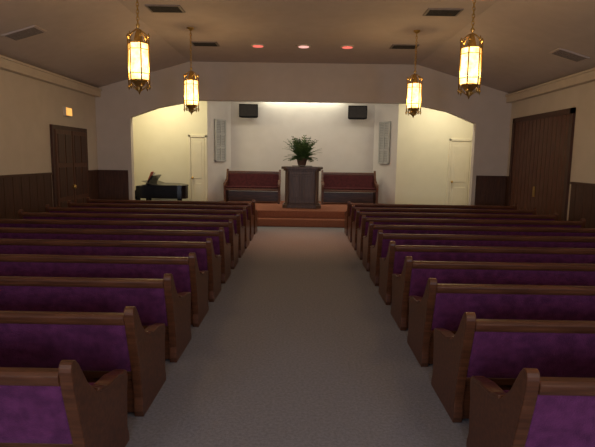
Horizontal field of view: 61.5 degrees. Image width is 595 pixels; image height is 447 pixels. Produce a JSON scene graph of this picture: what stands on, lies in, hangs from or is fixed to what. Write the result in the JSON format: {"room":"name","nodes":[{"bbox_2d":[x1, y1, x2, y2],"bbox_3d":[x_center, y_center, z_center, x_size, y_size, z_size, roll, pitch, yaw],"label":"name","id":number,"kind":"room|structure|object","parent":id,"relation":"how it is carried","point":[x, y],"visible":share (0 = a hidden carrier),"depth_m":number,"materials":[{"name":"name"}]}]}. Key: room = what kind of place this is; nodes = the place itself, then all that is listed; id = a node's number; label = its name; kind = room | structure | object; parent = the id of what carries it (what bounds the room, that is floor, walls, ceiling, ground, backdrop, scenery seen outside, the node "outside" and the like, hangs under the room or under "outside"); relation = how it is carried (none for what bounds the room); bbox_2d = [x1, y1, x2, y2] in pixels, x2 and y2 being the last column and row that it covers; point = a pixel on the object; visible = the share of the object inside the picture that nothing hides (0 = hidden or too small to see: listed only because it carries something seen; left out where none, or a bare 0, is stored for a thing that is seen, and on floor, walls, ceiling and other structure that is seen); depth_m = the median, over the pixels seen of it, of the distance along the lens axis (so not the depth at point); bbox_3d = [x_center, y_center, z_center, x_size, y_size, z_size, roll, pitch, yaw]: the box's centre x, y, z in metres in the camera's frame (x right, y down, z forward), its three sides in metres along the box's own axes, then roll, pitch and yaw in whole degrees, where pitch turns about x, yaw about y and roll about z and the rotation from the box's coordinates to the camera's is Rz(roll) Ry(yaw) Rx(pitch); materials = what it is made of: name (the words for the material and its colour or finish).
{"room":"house of worship","nodes":[
{"label":"house of worship","id":0,"kind":"room"},
{"bbox_2d":[0,69,97,193],"bbox_3d":[-5.741,-1.132,6.056,0.200,4.200,20.200,1,7,0],"label":"wall","id":1,"kind":"structure","parent":0,"point":[28,106],"depth_m":10.62,"materials":[{"name":"beige paint"}]},
{"bbox_2d":[0,172,52,218],"bbox_3d":[-5.658,0.553,3.830,0.050,1.440,15.350,1,7,0],"label":"wainscoting","id":2,"kind":"structure","parent":1,"relation":"attached to","point":[32,192],"depth_m":10.26,"materials":[{"name":"brown wood"}]},
{"bbox_2d":[0,55,101,96],"bbox_3d":[-5.530,-2.399,4.778,0.200,0.210,18.000,1,7,0],"label":"trim","id":3,"kind":"structure","parent":1,"relation":"attached to","point":[8,64],"depth_m":10.75,"materials":[{"name":"beige wood"}]},
{"bbox_2d":[63,106,71,116],"bbox_3d":[-5.537,-2.692,12.052,0.075,0.220,0.340,1,7,0],"label":"exit sign","id":4,"kind":"object","parent":1,"relation":"attached to","point":[67,111],"visible":1,"depth_m":11.96,"materials":[{"name":"plastic"}]},
{"bbox_2d":[49,124,89,206],"bbox_3d":[-5.513,-1.105,12.336,0.170,2.520,1.850,1,7,0],"label":"door","id":5,"kind":"structure","parent":1,"relation":"in","point":[69,146],"depth_m":12.03,"materials":[{"name":"brown wood"}]},
{"bbox_2d":[89,170,98,198],"bbox_3d":[-5.569,-0.743,13.720,0.050,1.440,0.700,1,7,0],"label":"trim","id":6,"kind":"structure","parent":1,"relation":"attached to","point":[93,174],"depth_m":13.66,"materials":[{"name":"brown wood"}]},
{"bbox_2d":[133,101,207,200],"bbox_3d":[-4.203,-2.355,15.942,2.700,4.100,0.150,1,7,0],"label":"wall","id":7,"kind":"structure","parent":0,"point":[160,136],"depth_m":15.83,"materials":[{"name":"yellow paint"}]},
{"bbox_2d":[188,135,207,200],"bbox_3d":[-3.171,-1.538,15.906,0.590,2.520,0.115,1,7,0],"label":"door","id":8,"kind":"structure","parent":7,"relation":"in","point":[197,147],"depth_m":15.89,"materials":[{"name":"beige paint"}]},
{"bbox_2d":[207,101,230,200],"bbox_3d":[-2.624,-2.392,16.402,0.180,4.100,1.175,5,9,31],"label":"wall","id":9,"kind":"structure","parent":0,"point":[217,170],"depth_m":16.27,"materials":[{"name":"white paint"}]},
{"bbox_2d":[214,119,225,160],"bbox_3d":[-2.509,-2.703,16.286,0.055,1.350,0.520,5,9,31],"label":"air vent","id":10,"kind":"object","parent":9,"relation":"in","point":[219,124],"visible":1,"depth_m":16.26,"materials":[{"name":"metal"}]},
{"bbox_2d":[125,226,468,446],"bbox_3d":[0.031,1.026,6.791,11.400,0.100,21.200,1,7,0],"label":"floor","id":11,"kind":"structure","parent":0,"point":[299,346],"depth_m":4.41,"materials":[{"name":"grey carpet"}]},
{"bbox_2d":[0,360,128,446],"bbox_3d":[-3.097,1.016,2.860,4.024,0.851,0.768,1,7,0],"label":"pew","id":12,"kind":"object","parent":11,"relation":"on","point":[40,407],"visible":1,"depth_m":2.55,"materials":[{"name":"brown wood"}]},
{"bbox_2d":[0,306,165,416],"bbox_3d":[-3.089,0.899,3.747,4.024,0.851,0.768,1,7,0],"label":"pew","id":13,"kind":"object","parent":11,"relation":"on","point":[101,343],"visible":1,"depth_m":3.42,"materials":[{"name":"purple fabric"}]},
{"bbox_2d":[0,273,190,361],"bbox_3d":[-3.080,0.775,4.694,4.024,0.851,0.768,1,7,0],"label":"pew","id":14,"kind":"object","parent":11,"relation":"on","point":[155,300],"visible":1,"depth_m":4.33,"materials":[{"name":"purple fabric"}]},
{"bbox_2d":[0,253,208,326],"bbox_3d":[-3.072,0.651,5.641,4.024,0.851,0.768,1,7,0],"label":"pew","id":15,"kind":"object","parent":11,"relation":"on","point":[187,277],"visible":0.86,"depth_m":5.26,"materials":[{"name":"brown wood"}]},
{"bbox_2d":[0,238,220,301],"bbox_3d":[-3.063,0.527,6.588,4.024,0.851,0.768,1,7,0],"label":"pew","id":16,"kind":"object","parent":11,"relation":"on","point":[207,260],"visible":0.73,"depth_m":6.20,"materials":[{"name":"brown wood"}]},
{"bbox_2d":[0,227,230,283],"bbox_3d":[-3.055,0.403,7.535,4.024,0.851,0.768,1,7,0],"label":"pew","id":17,"kind":"object","parent":11,"relation":"on","point":[220,247],"visible":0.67,"depth_m":7.14,"materials":[{"name":"brown wood"}]},
{"bbox_2d":[0,219,238,268],"bbox_3d":[-3.046,0.279,8.482,4.024,0.851,0.768,1,7,0],"label":"pew","id":18,"kind":"object","parent":11,"relation":"on","point":[231,237],"visible":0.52,"depth_m":8.08,"materials":[{"name":"brown wood"}]},
{"bbox_2d":[18,209,244,257],"bbox_3d":[-3.038,0.155,9.428,4.024,0.851,0.768,1,7,0],"label":"pew","id":19,"kind":"object","parent":11,"relation":"on","point":[239,229],"visible":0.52,"depth_m":9.02,"materials":[{"name":"brown wood"}]},
{"bbox_2d":[45,205,249,248],"bbox_3d":[-3.029,0.031,10.375,4.024,0.851,0.768,1,7,0],"label":"pew","id":20,"kind":"object","parent":11,"relation":"on","point":[245,222],"visible":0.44,"depth_m":9.97,"materials":[{"name":"brown wood"}]},
{"bbox_2d":[68,201,253,240],"bbox_3d":[-3.021,-0.093,11.322,4.024,0.851,0.768,1,7,0],"label":"pew","id":21,"kind":"object","parent":11,"relation":"on","point":[250,216],"visible":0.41,"depth_m":10.91,"materials":[{"name":"brown wood"}]},
{"bbox_2d":[135,172,187,200],"bbox_3d":[-4.103,-0.882,15.181,1.757,1.380,1.387,1,7,0],"label":"grand piano","id":22,"kind":"object","parent":11,"relation":"on","point":[153,188],"visible":0.77,"depth_m":14.51,"materials":[{"name":"black paint"}]},
{"bbox_2d":[86,197,257,233],"bbox_3d":[-3.012,-0.217,12.269,4.024,0.851,0.768,1,7,0],"label":"pew","id":23,"kind":"object","parent":11,"relation":"on","point":[253,208],"visible":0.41,"depth_m":11.86,"materials":[{"name":"brown wood"}]},
{"bbox_2d":[231,201,380,227],"bbox_3d":[0.111,-0.338,15.280,5.900,0.400,3.590,1,7,0],"label":"platform","id":24,"kind":"object","parent":11,"relation":"on","point":[269,213],"visible":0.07,"depth_m":13.83,"materials":[{"name":"orange carpet"}]},
{"bbox_2d":[223,169,280,203],"bbox_3d":[-1.439,-1.210,16.122,1.804,1.064,0.768,1,7,0],"label":"bench","id":25,"kind":"object","parent":24,"relation":"on","point":[248,185],"visible":0.96,"depth_m":16.33,"materials":[{"name":"red fabric"}]},
{"bbox_2d":[281,165,322,208],"bbox_3d":[0.129,-1.088,14.733,1.200,1.230,0.800,1,7,0],"label":"pulpit","id":26,"kind":"object","parent":24,"relation":"on","point":[301,182],"visible":1,"depth_m":14.44,"materials":[{"name":"brown wood"}]},
{"bbox_2d":[283,135,318,165],"bbox_3d":[0.141,-2.147,14.621,1.172,0.900,1.191,1,7,0],"label":"potted fern","id":27,"kind":"object","parent":26,"relation":"on","point":[302,151],"visible":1,"depth_m":14.47,"materials":[{"name":"green plant"}]},
{"bbox_2d":[321,170,378,204],"bbox_3d":[1.660,-1.161,16.101,1.804,1.064,0.768,1,7,0],"label":"bench","id":28,"kind":"object","parent":24,"relation":"on","point":[332,183],"visible":0.99,"depth_m":16.31,"materials":[{"name":"red fabric"}]},
{"bbox_2d":[344,201,517,235],"bbox_3d":[3.187,-0.118,12.226,4.024,0.851,0.768,1,7,0],"label":"pew","id":29,"kind":"object","parent":11,"relation":"on","point":[349,204],"visible":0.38,"depth_m":11.81,"materials":[{"name":"brown wood"}]},
{"bbox_2d":[348,205,535,242],"bbox_3d":[3.179,0.006,11.279,4.024,0.851,0.768,1,7,0],"label":"pew","id":30,"kind":"object","parent":11,"relation":"on","point":[351,218],"visible":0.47,"depth_m":10.87,"materials":[{"name":"brown wood"}]},
{"bbox_2d":[352,209,558,249],"bbox_3d":[3.170,0.130,10.332,4.024,0.851,0.768,1,7,0],"label":"pew","id":31,"kind":"object","parent":11,"relation":"on","point":[356,224],"visible":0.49,"depth_m":9.92,"materials":[{"name":"brown wood"}]},
{"bbox_2d":[356,215,585,259],"bbox_3d":[3.161,0.254,9.386,4.024,0.851,0.768,1,7,0],"label":"pew","id":32,"kind":"object","parent":11,"relation":"on","point":[362,231],"visible":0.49,"depth_m":8.98,"materials":[{"name":"brown wood"}]},
{"bbox_2d":[362,222,594,271],"bbox_3d":[3.153,0.378,8.439,4.024,0.851,0.768,1,7,0],"label":"pew","id":33,"kind":"object","parent":11,"relation":"on","point":[370,239],"visible":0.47,"depth_m":8.04,"materials":[{"name":"brown wood"}]},
{"bbox_2d":[370,230,594,285],"bbox_3d":[3.144,0.502,7.492,4.024,0.851,0.768,1,7,0],"label":"pew","id":34,"kind":"object","parent":11,"relation":"on","point":[380,250],"visible":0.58,"depth_m":7.11,"materials":[{"name":"brown wood"}]},
{"bbox_2d":[379,241,594,304],"bbox_3d":[3.136,0.626,6.545,4.024,0.851,0.768,1,7,0],"label":"pew","id":35,"kind":"object","parent":11,"relation":"on","point":[393,263],"visible":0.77,"depth_m":6.17,"materials":[{"name":"brown wood"}]},
{"bbox_2d":[391,256,594,330],"bbox_3d":[3.127,0.750,5.598,4.024,0.851,0.768,1,7,0],"label":"pew","id":36,"kind":"object","parent":11,"relation":"on","point":[412,281],"visible":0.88,"depth_m":5.23,"materials":[{"name":"purple fabric"}]},
{"bbox_2d":[407,278,594,366],"bbox_3d":[3.119,0.874,4.651,4.024,0.851,0.768,1,7,0],"label":"pew","id":37,"kind":"object","parent":11,"relation":"on","point":[441,305],"visible":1,"depth_m":4.31,"materials":[{"name":"purple fabric"}]},
{"bbox_2d":[431,312,594,422],"bbox_3d":[3.110,0.998,3.704,4.024,0.851,0.768,1,7,0],"label":"pew","id":38,"kind":"object","parent":11,"relation":"on","point":[497,350],"visible":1,"depth_m":3.40,"materials":[{"name":"purple fabric"}]},
{"bbox_2d":[466,368,594,446],"bbox_3d":[3.102,1.114,2.817,4.024,0.851,0.768,1,7,0],"label":"pew","id":39,"kind":"object","parent":11,"relation":"on","point":[537,411],"visible":1,"depth_m":2.52,"materials":[{"name":"brown wood"}]},
{"bbox_2d":[0,0,594,93],"bbox_3d":[0.078,-2.880,4.665,11.400,0.900,18.000,1,7,0],"label":"ceiling","id":40,"kind":"structure","parent":0,"point":[84,41],"depth_m":9.68,"materials":[{"name":"paint"}]},
{"bbox_2d":[1,25,46,40],"bbox_3d":[-4.686,-3.262,8.591,0.600,0.026,0.400,-15,7,2],"label":"ceiling vent","id":41,"kind":"object","parent":40,"relation":"in","point":[27,32],"depth_m":8.54,"materials":[{"name":"grey metal"}]},
{"bbox_2d":[126,0,150,94],"bbox_3d":[-2.181,-2.639,6.835,0.332,1.710,0.293,1,7,0],"label":"pendant lantern","id":42,"kind":"object","parent":40,"relation":"hanging from","point":[139,83],"visible":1,"depth_m":6.84,"materials":[{"name":"gold metal"}]},
{"bbox_2d":[145,5,184,12],"bbox_3d":[-2.301,-3.736,8.709,0.600,0.026,0.400,1,7,0],"label":"ceiling vent","id":43,"kind":"object","parent":40,"relation":"in","point":[153,8],"depth_m":8.65,"materials":[{"name":"grey metal"}]},
{"bbox_2d":[183,27,198,114],"bbox_3d":[-2.152,-3.067,10.107,0.332,1.710,0.293,1,7,0],"label":"pendant lantern","id":44,"kind":"object","parent":40,"relation":"hanging from","point":[191,107],"visible":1,"depth_m":10.10,"materials":[{"name":"gold metal"}]},
{"bbox_2d":[191,41,219,46],"bbox_3d":[-2.107,-4.084,11.385,0.600,0.026,0.400,1,7,0],"label":"ceiling vent","id":45,"kind":"object","parent":40,"relation":"in","point":[195,43],"depth_m":11.34,"materials":[{"name":"grey metal"}]},
{"bbox_2d":[251,44,264,47],"bbox_3d":[-0.906,-4.068,11.477,0.340,0.045,0.340,1,7,0],"label":"recessed light","id":46,"kind":"object","parent":40,"relation":"in","point":[252,45],"visible":1,"depth_m":11.40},
{"bbox_2d":[296,44,310,47],"bbox_3d":[0.144,-4.051,11.470,0.340,0.045,0.340,1,7,0],"label":"recessed light","id":47,"kind":"object","parent":40,"relation":"in","point":[299,45],"visible":1,"depth_m":11.38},
{"bbox_2d":[340,45,354,48],"bbox_3d":[1.144,-4.035,11.463,0.340,0.045,0.340,1,7,0],"label":"recessed light","id":48,"kind":"object","parent":40,"relation":"in","point":[342,46],"visible":1,"depth_m":11.40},
{"bbox_2d":[389,44,418,48],"bbox_3d":[2.423,-4.012,11.354,0.600,0.026,0.400,1,7,0],"label":"ceiling vent","id":49,"kind":"object","parent":40,"relation":"in","point":[394,46],"depth_m":11.29,"materials":[{"name":"grey metal"}]},
{"bbox_2d":[405,30,422,117],"bbox_3d":[2.368,-2.995,10.075,0.332,1.710,0.293,1,7,0],"label":"pendant lantern","id":50,"kind":"object","parent":40,"relation":"hanging from","point":[413,110],"visible":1,"depth_m":10.07,"materials":[{"name":"gold metal"}]},
{"bbox_2d":[423,8,463,16],"bbox_3d":[2.519,-3.659,8.676,0.600,0.026,0.400,1,7,0],"label":"ceiling vent","id":51,"kind":"object","parent":40,"relation":"in","point":[430,11],"depth_m":8.62,"materials":[{"name":"grey metal"}]},
{"bbox_2d":[457,0,483,98],"bbox_3d":[2.378,-2.566,6.803,0.332,1.710,0.293,1,7,0],"label":"pendant lantern","id":52,"kind":"object","parent":40,"relation":"hanging from","point":[468,87],"visible":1,"depth_m":6.81,"materials":[{"name":"gold metal"}]},
{"bbox_2d":[549,48,589,62],"bbox_3d":[5.113,-3.166,9.423,0.600,0.027,0.400,17,7,-2],"label":"ceiling vent","id":53,"kind":"object","parent":40,"relation":"in","point":[559,52],"depth_m":9.37,"materials":[{"name":"grey metal"}]},
{"bbox_2d":[231,101,374,200],"bbox_3d":[0.155,-2.416,16.904,4.900,4.100,0.150,1,7,0],"label":"wall","id":54,"kind":"structure","parent":0,"point":[344,144],"depth_m":16.77,"materials":[{"name":"white paint"}]},
{"bbox_2d":[239,104,257,117],"bbox_3d":[-1.588,-3.693,16.442,0.617,0.420,0.465,1,7,0],"label":"wall speaker","id":55,"kind":"object","parent":54,"relation":"attached to","point":[245,110],"visible":1,"depth_m":16.21,"materials":[{"name":"black plastic"}]},
{"bbox_2d":[348,105,366,119],"bbox_3d":[1.952,-3.637,16.417,0.617,0.420,0.465,1,7,0],"label":"wall speaker","id":56,"kind":"object","parent":54,"relation":"attached to","point":[354,112],"visible":1,"depth_m":16.19,"materials":[{"name":"black plastic"}]},
{"bbox_2d":[95,62,511,204],"bbox_3d":[0.131,-2.178,13.934,11.400,4.400,0.200,1,7,0],"label":"wall","id":57,"kind":"structure","parent":0,"point":[489,113],"depth_m":13.66,"materials":[{"name":"paint"}]},
{"bbox_2d":[98,170,128,199],"bbox_3d":[-5.156,-0.779,14.039,0.829,1.440,0.050,1,7,0],"label":"trim","id":58,"kind":"structure","parent":57,"relation":"attached to","point":[113,184],"depth_m":14.00,"materials":[{"name":"brown wood"}]},
{"bbox_2d":[474,175,505,205],"bbox_3d":[5.372,-0.611,13.966,0.829,1.440,0.050,1,7,0],"label":"trim","id":59,"kind":"structure","parent":57,"relation":"attached to","point":[489,190],"depth_m":13.93,"materials":[{"name":"brown wood"}]},
{"bbox_2d":[373,103,398,203],"bbox_3d":[2.925,-2.304,16.364,0.180,4.100,1.175,-4,9,-30],"label":"wall","id":60,"kind":"structure","parent":0,"point":[385,173],"depth_m":16.24,"materials":[{"name":"white paint"}]},
{"bbox_2d":[378,121,390,163],"bbox_3d":[2.819,-2.618,16.249,0.055,1.350,0.520,-4,9,-30],"label":"air vent","id":61,"kind":"object","parent":60,"relation":"in","point":[384,127],"visible":1,"depth_m":16.22,"materials":[{"name":"metal"}]},
{"bbox_2d":[395,104,472,204],"bbox_3d":[4.496,-2.217,15.882,2.700,4.100,0.150,1,7,0],"label":"wall","id":62,"kind":"structure","parent":0,"point":[423,139],"depth_m":15.81,"materials":[{"name":"yellow paint"}]},
{"bbox_2d":[446,139,471,204],"bbox_3d":[5.133,-1.406,15.849,0.740,2.520,0.115,1,7,0],"label":"door","id":63,"kind":"structure","parent":62,"relation":"in","point":[459,164],"depth_m":15.84,"materials":[{"name":"beige wood"}]},
{"bbox_2d":[507,81,594,220],"bbox_3d":[5.857,-0.948,5.975,0.200,4.200,20.200,1,7,0],"label":"wall","id":64,"kind":"structure","parent":0,"point":[582,97],"depth_m":10.35,"materials":[{"name":"beige paint"}]},
{"bbox_2d":[504,176,508,205],"bbox_3d":[5.781,-0.592,13.864,0.050,1.440,0.250,1,7,0],"label":"trim","id":65,"kind":"structure","parent":64,"relation":"attached to","point":[507,177],"depth_m":13.85,"materials":[{"name":"brown wood"}]},
{"bbox_2d":[507,107,575,220],"bbox_3d":[5.758,-1.139,12.114,0.090,2.980,3.020,1,7,0],"label":"door","id":66,"kind":"structure","parent":64,"relation":"in","point":[541,144],"depth_m":11.76,"materials":[{"name":"brown wood"}]},
{"bbox_2d":[505,68,594,102],"bbox_3d":[5.669,-2.221,4.701,0.200,0.210,18.000,1,7,0],"label":"trim","id":67,"kind":"structure","parent":64,"relation":"attached to","point":[587,76],"depth_m":11.02,"materials":[{"name":"beige wood"}]},
{"bbox_2d":[568,182,594,227],"bbox_3d":[5.687,0.782,3.380,0.050,1.440,14.600,1,7,0],"label":"trim","id":68,"kind":"structure","parent":64,"relation":"attached to","point":[582,196],"depth_m":10.06,"materials":[{"name":"brown wood"}]}
]}

